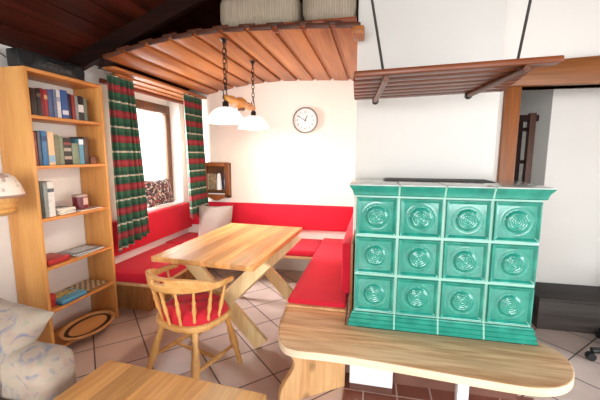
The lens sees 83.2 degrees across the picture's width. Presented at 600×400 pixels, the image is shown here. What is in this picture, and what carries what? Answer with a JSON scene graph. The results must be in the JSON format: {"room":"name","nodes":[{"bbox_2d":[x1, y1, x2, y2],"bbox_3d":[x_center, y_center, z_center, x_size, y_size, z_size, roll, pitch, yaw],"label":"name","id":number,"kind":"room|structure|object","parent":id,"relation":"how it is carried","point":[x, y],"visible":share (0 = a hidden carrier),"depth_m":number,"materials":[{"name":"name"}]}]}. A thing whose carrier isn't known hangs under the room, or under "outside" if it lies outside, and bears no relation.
{"room":"traditional dwelling","nodes":[
{"label":"traditional dwelling","id":0,"kind":"room"},
{"bbox_2d":[0,44,91,330],"bbox_3d":[-2.616,0.281,0.485,0.400,2.200,5.155,2,8,12],"label":"wall","id":1,"kind":"structure","parent":0,"point":[60,235],"depth_m":2.71,"materials":[{"name":"white paint"}]},
{"bbox_2d":[0,173,25,216],"bbox_3d":[-1.862,-0.014,2.017,0.417,0.295,0.260,2,8,12],"label":"wall lamp","id":2,"kind":"object","parent":1,"relation":"attached to","point":[11,188],"visible":1,"depth_m":1.97,"materials":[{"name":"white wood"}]},
{"bbox_2d":[84,65,188,263],"bbox_3d":[-1.774,-0.217,3.785,0.330,2.300,1.725,2,8,12],"label":"wall","id":3,"kind":"structure","parent":0,"point":[92,75],"depth_m":4.19,"materials":[{"name":"white paint"}]},
{"bbox_2d":[99,78,183,104],"bbox_3d":[-1.599,-1.131,3.605,0.030,0.040,1.360,2,8,12],"label":"trim","id":4,"kind":"structure","parent":3,"relation":"attached to","point":[102,81],"depth_m":3.62,"materials":[{"name":"brown wood"}]},
{"bbox_2d":[135,99,173,198],"bbox_3d":[-1.778,-0.492,3.726,0.070,1.200,1.150,2,8,12],"label":"window","id":5,"kind":"structure","parent":3,"relation":"in","point":[142,105],"depth_m":4.17,"materials":[{"name":"brown wood"}]},
{"bbox_2d":[103,66,206,100],"bbox_3d":[-1.476,-1.154,3.482,0.322,0.050,1.540,2,8,12],"label":"trim","id":6,"kind":"structure","parent":3,"relation":"attached to","point":[141,82],"depth_m":3.31,"materials":[{"name":"brown wood"}]},
{"bbox_2d":[147,201,183,211],"bbox_3d":[-1.675,0.102,3.784,0.142,0.028,1.146,2,8,12],"label":"window sill","id":7,"kind":"structure","parent":3,"relation":"attached to","point":[161,206],"depth_m":3.96,"materials":[{"name":"white paint"}]},
{"bbox_2d":[145,178,173,207],"bbox_3d":[-1.659,-0.092,3.966,0.124,0.303,0.522,2,8,10],"label":"patterned pillow","id":8,"kind":"object","parent":7,"relation":"on","point":[158,192],"visible":0.94,"depth_m":3.90,"materials":[{"name":"fabric"}]},
{"bbox_3d":[-1.416,-1.177,3.463,0.127,0.030,1.535,2,8,12],"label":"curtain rod","id":9,"kind":"object","parent":3,"relation":"attached to","visible":0},
{"bbox_2d":[105,73,149,251],"bbox_3d":[-1.575,-0.338,3.120,0.068,1.565,0.453,2,8,12],"label":"curtain","id":10,"kind":"object","parent":9,"relation":"hanging from","point":[130,192],"visible":0.94,"depth_m":3.07,"materials":[{"name":"fabric"}]},
{"bbox_2d":[183,93,208,218],"bbox_3d":[-1.232,-0.522,4.054,0.088,1.451,0.444,2,8,12],"label":"curtain","id":11,"kind":"object","parent":9,"relation":"hanging from","point":[195,149],"visible":0.95,"depth_m":4.00,"materials":[{"name":"fabric"}]},
{"bbox_2d":[0,0,358,90],"bbox_3d":[0.499,-1.458,0.560,6.150,1.535,7.080,2,8,12],"label":"ceiling","id":12,"kind":"structure","parent":0,"point":[57,29],"depth_m":2.35,"materials":[{"name":"brown wood"}]},
{"bbox_2d":[65,0,209,70],"bbox_3d":[-1.268,-1.272,2.553,1.317,0.616,0.050,2,8,12],"label":"ceiling beam","id":13,"kind":"structure","parent":12,"relation":"attached to","point":[168,11],"depth_m":2.52,"materials":[{"name":"brown wood"}]},
{"bbox_2d":[353,0,563,104],"bbox_3d":[0.704,-1.390,1.676,1.007,1.674,0.692,2,8,12],"label":"rack","id":14,"kind":"object","parent":12,"relation":"hanging from","point":[470,79],"visible":1,"depth_m":1.58,"materials":[{"name":"brown wood"}]},
{"bbox_2d":[102,20,360,58],"bbox_3d":[-0.560,-1.137,2.375,1.943,0.174,0.020,2,8,12],"label":"trim","id":15,"kind":"structure","parent":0,"point":[338,23],"depth_m":2.34,"materials":[{"name":"brown wood"}]},
{"bbox_2d":[107,28,357,94],"bbox_3d":[-0.383,-1.235,3.179,1.932,0.144,1.638,2,8,12],"label":"ceiling","id":16,"kind":"structure","parent":0,"point":[323,38],"depth_m":2.90,"materials":[{"name":"brown wood"}]},
{"bbox_2d":[122,25,350,89],"bbox_3d":[-0.384,-1.264,3.175,1.701,0.120,1.638,2,8,12],"label":"boards","id":17,"kind":"object","parent":16,"relation":"attached to","point":[334,31],"visible":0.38,"depth_m":2.89,"materials":[{"name":"brown wood"}]},
{"bbox_2d":[206,38,268,129],"bbox_3d":[-0.498,-0.935,2.828,0.292,0.618,0.902,2,8,12],"label":"pendant lamp","id":18,"kind":"object","parent":16,"relation":"hanging from","point":[225,114],"visible":1,"depth_m":2.65,"materials":[{"name":"glass"}]},
{"bbox_2d":[222,101,228,106],"bbox_3d":[-0.564,-0.719,2.556,0.060,0.052,0.059,2,8,12],"label":"socket","id":19,"kind":"object","parent":18,"relation":"attached to","point":[225,103],"depth_m":2.54,"materials":[{"name":"metal"}]},
{"bbox_2d":[184,79,355,270],"bbox_3d":[-0.292,-0.424,4.220,2.970,2.600,0.200,2,8,12],"label":"wall","id":20,"kind":"structure","parent":0,"point":[278,164],"depth_m":4.06,"materials":[{"name":"white paint"}]},
{"bbox_2d":[205,162,231,200],"bbox_3d":[-1.041,-0.235,4.256,0.353,0.479,0.093,2,8,12],"label":"upper cabinet","id":21,"kind":"object","parent":20,"relation":"attached to","point":[210,167],"visible":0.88,"depth_m":4.23,"materials":[{"name":"brown wood"}]},
{"bbox_2d":[207,173,216,188],"bbox_3d":[-1.115,-0.235,4.285,0.115,0.200,0.009,2,8,12],"label":"book","id":22,"kind":"object","parent":21,"relation":"on","point":[211,177],"visible":0.99,"depth_m":4.28,"materials":[{"name":"paper"}]},
{"bbox_2d":[217,170,221,189],"bbox_3d":[-1.018,-0.257,4.247,0.068,0.253,0.068,2,8,12],"label":"figurine","id":23,"kind":"object","parent":21,"relation":"on","point":[219,181],"visible":1,"depth_m":4.22,"materials":[{"name":"white ceramic"}]},
{"bbox_2d":[223,170,224,189],"bbox_3d":[-0.946,-0.250,4.237,0.050,0.242,0.050,2,8,12],"label":"bottle","id":24,"kind":"object","parent":21,"relation":"on","point":[223,170],"visible":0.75,"depth_m":4.22,"materials":[{"name":"blue glass"}]},
{"bbox_2d":[292,107,317,133],"bbox_3d":[0.060,-0.932,3.951,0.304,0.304,0.034,2,8,12],"label":"wall clock","id":25,"kind":"object","parent":20,"relation":"attached to","point":[305,119],"visible":1,"depth_m":3.95,"materials":[{"name":"white plastic"}]},
{"bbox_2d":[202,16,356,29],"bbox_3d":[-0.095,-1.254,2.680,1.110,0.024,0.740,2,8,12],"label":"floor","id":26,"kind":"structure","parent":0,"point":[354,17],"depth_m":2.25,"materials":[{"name":"brown wood"}]},
{"bbox_2d":[220,0,304,26],"bbox_3d":[-0.269,-1.372,2.558,0.608,0.279,0.433,2,8,12],"label":"pouf","id":27,"kind":"object","parent":26,"relation":"on","point":[232,12],"visible":0.43,"depth_m":2.36,"materials":[{"name":"beige fabric"}]},
{"bbox_2d":[303,0,357,20],"bbox_3d":[0.224,-1.402,2.456,0.379,0.369,0.459,2,8,12],"label":"pouf","id":28,"kind":"object","parent":26,"relation":"on","point":[312,9],"visible":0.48,"depth_m":2.27,"materials":[{"name":"beige fabric"}]},
{"bbox_2d":[67,268,599,399],"bbox_3d":[0.486,1.382,1.036,6.400,0.124,7.350,2,8,12],"label":"floor","id":29,"kind":"structure","parent":0,"point":[129,338],"depth_m":2.48,"materials":[{"name":"tile"}]},
{"bbox_2d":[0,341,76,399],"bbox_3d":[-1.799,0.962,0.707,1.146,0.795,2.096,2,8,12],"label":"sofa","id":30,"kind":"object","parent":29,"relation":"on","point":[38,370],"visible":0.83,"depth_m":1.45,"materials":[{"name":"fabric"}]},
{"bbox_2d":[0,298,54,389],"bbox_3d":[-1.472,0.656,1.532,0.499,0.416,0.374,2,8,15],"label":"sofa pillow","id":31,"kind":"object","parent":30,"relation":"on","point":[21,325],"visible":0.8,"depth_m":1.53,"materials":[{"name":"fabric"}]},
{"bbox_2d":[0,66,118,346],"bbox_3d":[-1.812,0.095,2.605,0.260,2.000,0.639,2,8,12],"label":"bookshelf","id":32,"kind":"object","parent":29,"relation":"on","point":[17,146],"visible":0.7,"depth_m":2.36,"materials":[{"name":"orange wood"}]},
{"bbox_2d":[29,87,37,114],"bbox_3d":[-1.833,-0.654,2.256,0.136,0.178,0.039,2,8,12],"label":"book","id":33,"kind":"object","parent":32,"relation":"on","point":[32,93],"visible":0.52,"depth_m":2.24,"materials":[{"name":"paper"}]},
{"bbox_2d":[33,132,38,165],"bbox_3d":[-1.844,-0.346,2.285,0.136,0.226,0.026,2,8,12],"label":"book","id":34,"kind":"object","parent":32,"relation":"on","point":[34,133],"visible":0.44,"depth_m":2.28,"materials":[{"name":"paper"}]},
{"bbox_2d":[33,131,42,165],"bbox_3d":[-1.834,-0.353,2.311,0.134,0.233,0.023,2,8,12],"label":"book","id":35,"kind":"object","parent":32,"relation":"on","point":[37,132],"visible":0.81,"depth_m":2.29,"materials":[{"name":"paper"}]},
{"bbox_2d":[35,88,41,115],"bbox_3d":[-1.827,-0.661,2.291,0.144,0.182,0.026,2,8,12],"label":"book","id":36,"kind":"object","parent":32,"relation":"on","point":[37,90],"visible":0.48,"depth_m":2.27,"materials":[{"name":"paper"}]},
{"bbox_2d":[38,182,44,218],"bbox_3d":[-1.847,0.001,2.334,0.160,0.250,0.022,2,8,12],"label":"book","id":37,"kind":"object","parent":32,"relation":"on","point":[40,183],"visible":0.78,"depth_m":2.32,"materials":[{"name":"paper"}]},
{"bbox_2d":[39,88,44,115],"bbox_3d":[-1.824,-0.667,2.318,0.141,0.188,0.024,2,8,12],"label":"book","id":38,"kind":"object","parent":32,"relation":"on","point":[41,89],"visible":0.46,"depth_m":2.30,"materials":[{"name":"paper"}]},
{"bbox_2d":[0,47,84,80],"bbox_3d":[-1.856,-0.953,2.412,0.196,0.128,0.591,2,8,12],"label":"stereo","id":39,"kind":"object","parent":32,"relation":"on","point":[16,56],"visible":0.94,"depth_m":2.33,"materials":[{"name":"black plastic"}]},
{"bbox_2d":[20,51,33,65],"bbox_3d":[-1.801,-0.934,2.230,0.006,0.094,0.094,2,8,12],"label":"speaker grille","id":40,"kind":"object","parent":39,"relation":"attached to","point":[26,57],"depth_m":2.23,"materials":[{"name":"fabric"}]},
{"bbox_2d":[74,67,84,78],"bbox_3d":[-1.714,-0.988,2.627,0.006,0.094,0.094,2,8,12],"label":"speaker grille","id":41,"kind":"object","parent":39,"relation":"attached to","point":[79,73],"depth_m":2.62,"materials":[{"name":"fabric"}]},
{"bbox_2d":[40,131,48,165],"bbox_3d":[-1.829,-0.359,2.344,0.143,0.236,0.040,2,8,12],"label":"book","id":42,"kind":"object","parent":32,"relation":"on","point":[43,137],"visible":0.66,"depth_m":2.33,"materials":[{"name":"paper"}]},
{"bbox_2d":[42,182,49,217],"bbox_3d":[-1.841,-0.001,2.362,0.160,0.245,0.029,2,8,12],"label":"book","id":43,"kind":"object","parent":32,"relation":"on","point":[44,186],"visible":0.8,"depth_m":2.34,"materials":[{"name":"paper"}]},
{"bbox_2d":[43,89,48,116],"bbox_3d":[-1.815,-0.669,2.344,0.132,0.184,0.025,2,8,12],"label":"book","id":44,"kind":"object","parent":32,"relation":"on","point":[44,91],"visible":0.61,"depth_m":2.33,"materials":[{"name":"paper"}]},
{"bbox_2d":[38,181,55,216],"bbox_3d":[-1.832,-0.009,2.401,0.161,0.250,0.047,2,8,12],"label":"book","id":45,"kind":"object","parent":32,"relation":"on","point":[50,190],"visible":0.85,"depth_m":2.38,"materials":[{"name":"paper"}]},
{"bbox_2d":[44,89,53,116],"bbox_3d":[-1.807,-0.676,2.376,0.131,0.190,0.036,2,8,12],"label":"book","id":46,"kind":"object","parent":32,"relation":"on","point":[49,92],"visible":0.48,"depth_m":2.36,"materials":[{"name":"paper"}]},
{"bbox_2d":[46,132,55,164],"bbox_3d":[-1.814,-0.363,2.389,0.142,0.232,0.047,2,8,12],"label":"book","id":47,"kind":"object","parent":32,"relation":"on","point":[50,139],"visible":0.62,"depth_m":2.37,"materials":[{"name":"paper"}]},
{"bbox_2d":[50,293,55,307],"bbox_3d":[-1.869,0.729,2.456,0.164,0.093,0.063,2,8,12],"label":"game box","id":48,"kind":"object","parent":32,"relation":"on","point":[52,295],"visible":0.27,"depth_m":2.45,"materials":[{"name":"red cardboard"}]},
{"bbox_2d":[49,89,57,117],"bbox_3d":[-1.796,-0.683,2.407,0.131,0.196,0.024,2,8,12],"label":"book","id":49,"kind":"object","parent":32,"relation":"on","point":[53,90],"visible":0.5,"depth_m":2.39,"materials":[{"name":"paper"}]},
{"bbox_2d":[53,135,60,164],"bbox_3d":[-1.802,-0.360,2.433,0.131,0.214,0.037,2,8,12],"label":"book","id":50,"kind":"object","parent":32,"relation":"on","point":[56,140],"visible":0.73,"depth_m":2.42,"materials":[{"name":"paper"}]},
{"bbox_2d":[46,253,69,266],"bbox_3d":[-1.829,0.435,2.469,0.179,0.042,0.174,2,8,12],"label":"game box","id":51,"kind":"object","parent":32,"relation":"on","point":[52,259],"visible":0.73,"depth_m":2.46,"materials":[{"name":"red cardboard"}]},
{"bbox_2d":[54,89,61,117],"bbox_3d":[-1.801,-0.690,2.440,0.139,0.200,0.035,2,8,12],"label":"book","id":52,"kind":"object","parent":32,"relation":"on","point":[57,91],"visible":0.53,"depth_m":2.43,"materials":[{"name":"paper"}]},
{"bbox_2d":[58,136,64,164],"bbox_3d":[-1.803,-0.361,2.472,0.144,0.206,0.033,2,8,12],"label":"book","id":53,"kind":"object","parent":32,"relation":"on","point":[60,138],"visible":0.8,"depth_m":2.46,"materials":[{"name":"paper"}]},
{"bbox_2d":[59,90,68,118],"bbox_3d":[-1.781,-0.698,2.482,0.133,0.205,0.050,2,8,12],"label":"book","id":54,"kind":"object","parent":32,"relation":"on","point":[63,94],"visible":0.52,"depth_m":2.46,"materials":[{"name":"paper"}]},
{"bbox_2d":[63,138,72,164],"bbox_3d":[-1.790,-0.364,2.522,0.137,0.198,0.063,2,8,12],"label":"book","id":55,"kind":"object","parent":32,"relation":"on","point":[66,141],"visible":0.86,"depth_m":2.51,"materials":[{"name":"paper"}]},
{"bbox_2d":[67,93,71,118],"bbox_3d":[-1.786,-0.697,2.528,0.142,0.190,0.031,2,8,12],"label":"book","id":56,"kind":"object","parent":32,"relation":"on","point":[68,95],"visible":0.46,"depth_m":2.52,"materials":[{"name":"paper"}]},
{"bbox_2d":[56,288,86,305],"bbox_3d":[-1.795,0.740,2.590,0.174,0.035,0.214,2,8,12],"label":"game box","id":57,"kind":"object","parent":32,"relation":"on","point":[66,296],"visible":0.73,"depth_m":2.58,"materials":[{"name":"blue cardboard"}]},
{"bbox_2d":[56,289,74,298],"bbox_3d":[-1.829,0.723,2.595,0.080,0.001,0.180,2,8,12],"label":"picture","id":58,"kind":"object","parent":57,"relation":"on","point":[66,292],"depth_m":2.60},
{"bbox_2d":[70,95,75,119],"bbox_3d":[-1.772,-0.698,2.556,0.142,0.184,0.023,2,8,12],"label":"book","id":59,"kind":"object","parent":32,"relation":"on","point":[71,96],"visible":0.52,"depth_m":2.54,"materials":[{"name":"paper"}]},
{"bbox_2d":[71,143,79,163],"bbox_3d":[-1.774,-0.354,2.587,0.139,0.160,0.060,2,8,12],"label":"book","id":60,"kind":"object","parent":32,"relation":"on","point":[74,146],"visible":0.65,"depth_m":2.57,"materials":[{"name":"paper"}]},
{"bbox_2d":[74,96,78,119],"bbox_3d":[-1.767,-0.699,2.582,0.150,0.180,0.024,2,8,12],"label":"book","id":61,"kind":"object","parent":32,"relation":"on","point":[75,97],"visible":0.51,"depth_m":2.56,"materials":[{"name":"paper"}]},
{"bbox_2d":[70,139,84,163],"bbox_3d":[-1.769,-0.379,2.643,0.146,0.195,0.042,2,8,12],"label":"book","id":62,"kind":"object","parent":32,"relation":"on","point":[79,141],"visible":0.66,"depth_m":2.62,"materials":[{"name":"paper"}]},
{"bbox_2d":[69,137,88,163],"bbox_3d":[-1.754,-0.393,2.683,0.135,0.212,0.039,2,8,12],"label":"book","id":63,"kind":"object","parent":32,"relation":"on","point":[85,141],"visible":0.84,"depth_m":2.66,"materials":[{"name":"paper"}]},
{"bbox_2d":[77,96,83,120],"bbox_3d":[-1.760,-0.707,2.620,0.148,0.185,0.048,2,8,12],"label":"book","id":64,"kind":"object","parent":32,"relation":"on","point":[80,99],"visible":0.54,"depth_m":2.60,"materials":[{"name":"paper"}]},
{"bbox_2d":[83,98,87,120],"bbox_3d":[-1.742,-0.708,2.659,0.133,0.176,0.030,2,8,12],"label":"book","id":65,"kind":"object","parent":32,"relation":"on","point":[84,99],"visible":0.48,"depth_m":2.64,"materials":[{"name":"paper"}]},
{"bbox_2d":[59,310,114,340],"bbox_3d":[-1.688,0.999,2.700,0.267,0.066,0.472,2,8,12],"label":"wooden tray","id":66,"kind":"object","parent":32,"relation":"on","point":[87,325],"visible":1,"depth_m":2.68,"materials":[{"name":"brown wood"}]},
{"bbox_2d":[65,279,109,292],"bbox_3d":[-1.770,0.716,2.821,0.224,0.022,0.224,2,8,12],"label":"board","id":67,"kind":"object","parent":32,"relation":"on","point":[90,285],"visible":0.87,"depth_m":2.82,"materials":[{"name":"brown wood"}]},
{"bbox_2d":[76,206,101,211],"bbox_3d":[-1.754,0.068,2.728,0.170,0.011,0.220,2,8,10],"label":"brochure","id":68,"kind":"object","parent":32,"relation":"on","point":[89,207],"visible":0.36,"depth_m":2.69,"materials":[{"name":"paper"}]},
{"bbox_2d":[71,194,87,208],"bbox_3d":[-1.762,0.010,2.706,0.110,0.110,0.109,2,8,12],"label":"tin","id":69,"kind":"object","parent":68,"relation":"on","point":[80,201],"visible":0.94,"depth_m":2.67,"materials":[{"name":"metal"}]},
{"bbox_2d":[76,246,104,256],"bbox_3d":[-1.777,0.413,2.754,0.195,0.009,0.270,1,8,8],"label":"magazine","id":70,"kind":"object","parent":32,"relation":"on","point":[82,254],"visible":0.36,"depth_m":2.69,"materials":[{"name":"paper"}]},
{"bbox_2d":[58,244,102,255],"bbox_3d":[-1.784,0.406,2.744,0.185,0.008,0.270,3,8,17],"label":"magazine","id":71,"kind":"object","parent":70,"relation":"on","point":[85,248],"visible":0.8,"depth_m":2.74,"materials":[{"name":"paper"}]},
{"bbox_2d":[64,245,95,252],"bbox_3d":[-1.791,0.400,2.760,0.116,0.001,0.189,3,8,17],"label":"picture","id":72,"kind":"object","parent":71,"relation":"on","point":[79,249],"depth_m":2.75},
{"bbox_2d":[89,157,96,163],"bbox_3d":[-1.706,-0.324,2.750,0.074,0.058,0.061,2,8,12],"label":"trinket box","id":73,"kind":"object","parent":32,"relation":"on","point":[92,160],"visible":0.66,"depth_m":2.73,"materials":[{"name":"brown wood"}]},
{"bbox_3d":[-1.814,0.094,2.535,0.175,0.011,0.145,1,8,8],"label":"magazine","id":74,"kind":"object","parent":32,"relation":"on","visible":0},
{"bbox_2d":[56,209,75,213],"bbox_3d":[-1.814,0.083,2.534,0.175,0.011,0.145,2,8,15],"label":"magazine","id":75,"kind":"object","parent":74,"relation":"on","point":[74,209],"visible":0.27,"depth_m":2.50,"materials":[{"name":"paper"}]},
{"bbox_2d":[53,360,265,399],"bbox_3d":[-0.644,1.067,1.122,0.805,0.480,0.850,2,8,17],"label":"coffee table","id":76,"kind":"object","parent":29,"relation":"on","point":[113,380],"visible":1,"depth_m":1.41,"materials":[{"name":"brown wood"}]},
{"bbox_2d":[145,264,241,378],"bbox_3d":[-0.711,0.787,2.207,0.546,0.749,0.504,4,9,28],"label":"chair","id":77,"kind":"object","parent":29,"relation":"on","point":[195,311],"visible":0.96,"depth_m":2.07,"materials":[{"name":"brown wood"}]},
{"bbox_2d":[151,223,302,348],"bbox_3d":[-0.499,0.697,2.830,0.773,0.752,1.185,2,8,16],"label":"dining table","id":78,"kind":"object","parent":29,"relation":"on","point":[253,249],"visible":0.86,"depth_m":2.54,"materials":[{"name":"brown wood"}]},
{"bbox_2d":[112,202,353,311],"bbox_3d":[-0.570,0.577,3.382,2.244,0.841,1.806,2,8,12],"label":"bench","id":79,"kind":"object","parent":29,"relation":"on","point":[324,284],"visible":0.52,"depth_m":3.47,"materials":[{"name":"red fabric"}]},
{"bbox_2d":[115,243,186,283],"bbox_3d":[-1.400,0.619,3.435,0.596,0.098,0.990,2,8,12],"label":"seat cushion","id":80,"kind":"object","parent":79,"relation":"on","point":[132,270],"depth_m":3.13,"materials":[{"name":"red fabric"}]},
{"bbox_2d":[112,202,191,256],"bbox_3d":[-1.604,0.285,3.713,0.064,0.329,1.509,2,8,12],"label":"cushion","id":81,"kind":"object","parent":79,"relation":"on","point":[163,222],"depth_m":3.81,"materials":[{"name":"red fabric"}]},
{"bbox_2d":[198,205,232,236],"bbox_3d":[-1.009,0.275,4.027,0.412,0.409,0.166,0,8,1],"label":"throw pillow","id":82,"kind":"object","parent":79,"relation":"on","point":[211,218],"visible":0.69,"depth_m":3.98,"materials":[{"name":"grey fabric"}]},
{"bbox_2d":[166,232,322,256],"bbox_3d":[-0.652,0.518,4.037,1.797,0.076,0.529,2,8,12],"label":"seat cushion","id":83,"kind":"object","parent":79,"relation":"on","point":[305,247],"depth_m":3.85,"materials":[{"name":"red fabric"}]},
{"bbox_2d":[191,202,353,231],"bbox_3d":[-0.390,0.197,4.198,2.108,0.308,0.049,2,8,12],"label":"cushion","id":84,"kind":"object","parent":79,"relation":"on","point":[308,217],"depth_m":4.11,"materials":[{"name":"red fabric"}]},
{"bbox_2d":[288,238,348,307],"bbox_3d":[0.299,0.600,3.194,0.416,0.046,1.781,2,8,12],"label":"seat cushion","id":85,"kind":"object","parent":79,"relation":"on","point":[319,286],"depth_m":2.66,"materials":[{"name":"red fabric"}]},
{"bbox_2d":[341,215,352,292],"bbox_3d":[0.503,0.371,3.182,0.076,0.372,1.682,2,8,12],"label":"cushion","id":86,"kind":"object","parent":79,"relation":"on","point":[346,245],"depth_m":2.38,"materials":[{"name":"red fabric"}]},
{"bbox_2d":[278,305,574,399],"bbox_3d":[0.635,0.990,2.050,1.611,0.388,0.742,2,8,12],"label":"bench","id":87,"kind":"object","parent":29,"relation":"on","point":[319,344],"visible":0.92,"depth_m":1.85,"materials":[{"name":"brown wood"}]},
{"bbox_2d":[348,178,556,399],"bbox_3d":[0.869,0.516,2.206,1.077,1.285,0.510,2,8,12],"label":"stove","id":88,"kind":"object","parent":29,"relation":"on","point":[458,258],"visible":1,"depth_m":1.96,"materials":[{"name":"green ceramic"}]},
{"bbox_2d":[514,113,538,182],"bbox_3d":[1.926,0.146,3.031,0.220,1.800,0.090,2,8,12],"label":"ladder","id":89,"kind":"object","parent":29,"relation":"on","point":[531,119],"visible":0.27,"depth_m":2.91,"materials":[{"name":"brown wood"}]},
{"bbox_2d":[531,282,599,333],"bbox_3d":[2.576,0.938,2.883,1.138,0.275,0.400,2,8,12],"label":"storage chest","id":90,"kind":"object","parent":29,"relation":"on","point":[561,307],"visible":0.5,"depth_m":2.80,"materials":[{"name":"brown wood"}]},
{"bbox_2d":[584,328,599,360],"bbox_3d":[2.398,0.660,2.270,0.734,0.990,0.769,2,8,12],"label":"swivel chair","id":91,"kind":"object","parent":29,"relation":"on","point":[590,355],"visible":1,"depth_m":2.39,"materials":[{"name":"black plastic"}]},
{"bbox_2d":[351,0,506,326],"bbox_3d":[1.033,-0.851,3.112,0.932,3.750,1.670,2,8,12],"label":"wall","id":92,"kind":"structure","parent":0,"point":[439,136],"depth_m":2.30,"materials":[{"name":"paint"}]},
{"bbox_2d":[272,20,356,32],"bbox_3d":[0.088,-1.172,2.285,0.580,0.035,0.020,2,8,12],"label":"trim","id":93,"kind":"structure","parent":92,"relation":"attached to","point":[302,28],"depth_m":2.29,"materials":[{"name":"brown wood"}]},
{"bbox_2d":[352,25,364,40],"bbox_3d":[0.384,-1.090,2.210,0.075,0.055,0.150,2,8,12],"label":"trim","id":94,"kind":"structure","parent":92,"relation":"attached to","point":[358,31],"depth_m":2.15,"materials":[{"name":"brown wood"}]},
{"bbox_2d":[493,0,599,179],"bbox_3d":[2.563,-0.719,2.356,2.425,3.700,0.140,2,8,12],"label":"wall","id":95,"kind":"structure","parent":0,"point":[568,28],"depth_m":2.39,"materials":[{"name":"white paint"}]},
{"bbox_2d":[497,86,521,180],"bbox_3d":[1.570,0.124,2.670,0.105,1.940,0.195,2,8,12],"label":"door frame","id":96,"kind":"structure","parent":95,"relation":"attached to","point":[510,109],"depth_m":2.49,"materials":[{"name":"brown wood"}]},
{"bbox_2d":[511,56,599,89],"bbox_3d":[2.239,-0.914,2.380,1.580,0.200,0.210,2,8,12],"label":"lintel","id":97,"kind":"object","parent":95,"relation":"attached to","point":[585,71],"visible":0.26,"depth_m":2.36,"materials":[{"name":"brown wood"}]},
{"bbox_2d":[518,88,599,286],"bbox_3d":[3.159,-0.281,3.230,1.800,2.600,0.830,2,8,12],"label":"wall","id":98,"kind":"structure","parent":0,"point":[566,152],"depth_m":3.01,"materials":[{"name":"white paint"}]},
{"bbox_3d":[-1.814,0.072,2.532,0.175,0.011,0.145,1,8,6],"label":"magazine","id":99,"kind":"object","parent":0,"visible":0},
{"bbox_2d":[55,205,75,210],"bbox_3d":[-1.814,0.060,2.531,0.175,0.012,0.145,3,8,17],"label":"magazine","id":100,"kind":"object","parent":99,"relation":"on","point":[58,208],"visible":0.64,"depth_m":2.52,"materials":[{"name":"paper"}]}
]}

